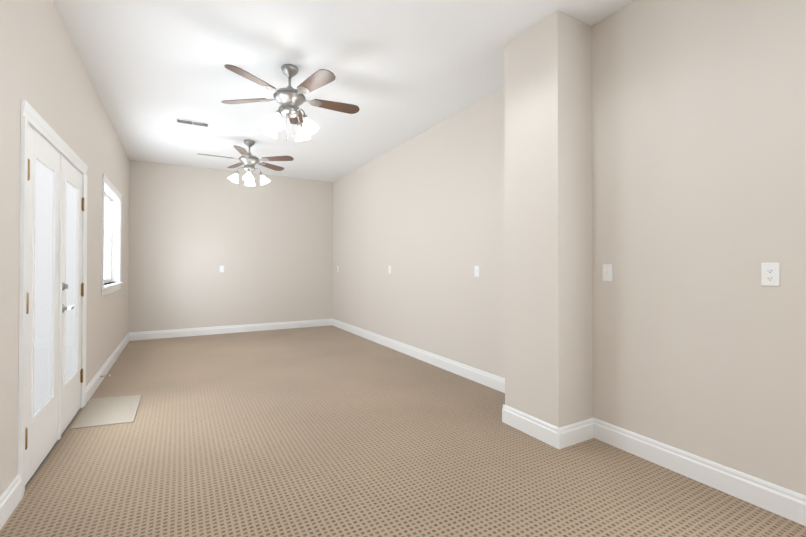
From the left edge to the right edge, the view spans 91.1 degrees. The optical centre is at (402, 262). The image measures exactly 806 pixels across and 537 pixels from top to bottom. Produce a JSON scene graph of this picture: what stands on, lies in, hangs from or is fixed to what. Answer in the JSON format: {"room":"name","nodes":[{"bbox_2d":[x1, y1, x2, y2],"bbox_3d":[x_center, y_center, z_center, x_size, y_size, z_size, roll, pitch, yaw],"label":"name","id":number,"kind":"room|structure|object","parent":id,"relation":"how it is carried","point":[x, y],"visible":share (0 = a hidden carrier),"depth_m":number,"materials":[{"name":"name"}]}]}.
{"room":"empty living room","nodes":[
{"label":"empty living room","id":0,"kind":"room"},
{"bbox_2d":[0,0,128,495],"bbox_3d":[-1.962,-0.236,1.844,0.150,2.930,10.350,0,-1,-29],"label":"wall","id":1,"kind":"structure","parent":0,"point":[44,74],"depth_m":2.49,"materials":[{"name":"beige paint"}]},
{"bbox_2d":[0,474,21,529],"bbox_3d":[-0.673,1.143,-0.292,0.016,0.135,5.385,0,-1,-29],"label":"baseboard","id":2,"kind":"structure","parent":1,"relation":"attached to","point":[10,498],"depth_m":1.92,"materials":[{"name":"white wood"}]},
{"bbox_2d":[18,99,87,498],"bbox_3d":[-2.424,0.195,2.722,0.208,2.081,1.586,0,-1,-29],"label":"french door","id":3,"kind":"structure","parent":1,"relation":"in","point":[52,294],"depth_m":2.54,"materials":[{"name":"white wood"}]},
{"bbox_2d":[86,332,131,403],"bbox_3d":[-3.587,1.189,4.890,0.016,0.135,3.365,0,-1,-29],"label":"baseboard","id":4,"kind":"structure","parent":1,"relation":"attached to","point":[97,379],"depth_m":4.34,"materials":[{"name":"white wood"}]},
{"bbox_2d":[101,174,122,295],"bbox_3d":[-3.594,-0.285,4.788,0.189,1.298,1.460,0,-1,-29],"label":"window","id":5,"kind":"structure","parent":1,"relation":"in","point":[111,232],"depth_m":5.22,"materials":[{"name":"white glass"}]},
{"bbox_2d":[128,160,332,331],"bbox_3d":[-2.971,-0.187,7.300,3.740,2.930,0.150,0,-1,-29],"label":"wall","id":6,"kind":"structure","parent":0,"point":[268,246],"depth_m":7.08,"materials":[{"name":"beige paint"}]},
{"bbox_2d":[132,319,331,340],"bbox_3d":[-2.939,1.210,7.210,3.420,0.135,0.016,0,-1,-29],"label":"baseboard","id":7,"kind":"structure","parent":6,"relation":"attached to","point":[145,335],"depth_m":7.07,"materials":[{"name":"white wood"}]},
{"bbox_2d":[52,0,634,181],"bbox_3d":[-0.398,-1.743,2.738,3.740,0.100,10.650,0,-1,-29],"label":"ceiling","id":8,"kind":"structure","parent":0,"point":[403,71],"depth_m":3.39,"materials":[{"name":"white paint"}]},
{"bbox_2d":[175,117,209,127],"bbox_3d":[-2.518,-1.669,4.734,0.370,0.010,0.170,0,-1,-29],"label":"ceiling vent","id":9,"kind":"object","parent":8,"relation":"in","point":[192,122],"visible":1,"depth_m":4.72,"materials":[{"name":"white metal"}]},
{"bbox_2d":[199,140,293,186],"bbox_3d":[-2.162,-1.348,5.426,1.178,0.640,1.220,0,-1,-29],"label":"fan","id":10,"kind":"object","parent":8,"relation":"hanging from","point":[249,161],"visible":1,"depth_m":5.38,"materials":[{"name":"silver metal"}]},
{"bbox_2d":[221,64,359,140],"bbox_3d":[-0.940,-1.366,3.446,1.183,0.640,1.219,0,-1,-29],"label":"fan","id":11,"kind":"object","parent":8,"relation":"hanging from","point":[289,99],"visible":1,"depth_m":3.37,"materials":[{"name":"brown wood"}]},
{"bbox_2d":[0,325,805,536],"bbox_3d":[-0.398,1.287,2.710,3.740,0.100,10.650,0,-1,-29],"label":"floor","id":12,"kind":"structure","parent":0,"point":[326,431],"depth_m":2.40,"materials":[{"name":"carpet"}]},
{"bbox_2d":[70,395,141,428],"bbox_3d":[-2.459,1.238,3.322,0.401,0.008,0.820,0,-1,-29],"label":"door mat","id":13,"kind":"object","parent":12,"relation":"on","point":[107,411],"visible":0.96,"depth_m":3.26,"materials":[{"name":"fabric"}]},
{"bbox_2d":[504,404,563,449],"bbox_3d":[0.914,1.171,2.832,0.016,0.135,0.506,0,-1,-29],"label":"baseboard","id":14,"kind":"structure","parent":12,"relation":"on","point":[552,435],"depth_m":2.79,"materials":[{"name":"white wood"}]},
{"bbox_2d":[333,88,504,377],"bbox_3d":[-0.022,-0.201,5.718,0.150,2.930,5.500,0,-1,-29],"label":"wall","id":15,"kind":"structure","parent":0,"point":[422,214],"depth_m":4.85,"materials":[{"name":"beige paint"}]},
{"bbox_2d":[332,319,504,392],"bbox_3d":[-0.106,1.196,5.686,0.016,0.135,5.450,0,-1,-29],"label":"baseboard","id":16,"kind":"structure","parent":15,"relation":"attached to","point":[493,381],"depth_m":4.82,"materials":[{"name":"white wood"}]},
{"bbox_2d":[474,266,478,276],"bbox_3d":[0.767,0.095,4.139,0.018,0.115,0.070,0,-1,-29],"label":"switch plate","id":17,"kind":"object","parent":15,"relation":"attached to","point":[476,271],"visible":1,"depth_m":4.14,"materials":[{"name":"white plastic"}]},
{"bbox_2d":[504,10,592,427],"bbox_3d":[1.202,-0.225,3.021,0.659,2.930,0.500,0,-1,-29],"label":"column","id":18,"kind":"structure","parent":0,"point":[548,222],"depth_m":2.77,"materials":[{"name":"beige paint"}]},
{"bbox_2d":[502,404,503,422],"bbox_3d":[0.995,1.174,3.188,0.506,0.135,0.017,0,-1,-29],"label":"baseboard","id":19,"kind":"structure","parent":18,"relation":"attached to","point":[503,404],"depth_m":3.06,"materials":[{"name":"white wood"}]},
{"bbox_2d":[564,418,595,447],"bbox_3d":[1.193,1.170,2.708,0.330,0.135,0.016,0,-1,-29],"label":"baseboard","id":20,"kind":"structure","parent":18,"relation":"attached to","point":[584,430],"depth_m":2.71,"materials":[{"name":"white wood"}]},
{"bbox_2d":[592,0,805,495],"bbox_3d":[2.548,-0.243,0.996,0.300,2.930,4.450,0,-1,-29],"label":"wall","id":21,"kind":"structure","parent":0,"point":[699,178],"depth_m":2.22,"materials":[{"name":"beige paint"}]},
{"bbox_2d":[603,264,611,280],"bbox_3d":[1.399,0.072,2.711,0.018,0.115,0.070,0,-1,-29],"label":"switch plate","id":22,"kind":"object","parent":21,"relation":"attached to","point":[607,272],"visible":1,"depth_m":2.71,"materials":[{"name":"white plastic"}]},
{"bbox_2d":[596,419,805,525],"bbox_3d":[2.422,1.153,0.884,0.016,0.135,4.400,0,-1,-29],"label":"baseboard","id":23,"kind":"structure","parent":21,"relation":"attached to","point":[779,500],"depth_m":2.17,"materials":[{"name":"white wood"}]},
{"bbox_2d":[761,263,779,285],"bbox_3d":[1.825,0.060,1.964,0.007,0.115,0.070,0,-1,-29],"label":"electrical outlet plate","id":24,"kind":"object","parent":21,"relation":"attached to","point":[770,274],"visible":1,"depth_m":1.96,"materials":[{"name":"white plastic"}]}
]}

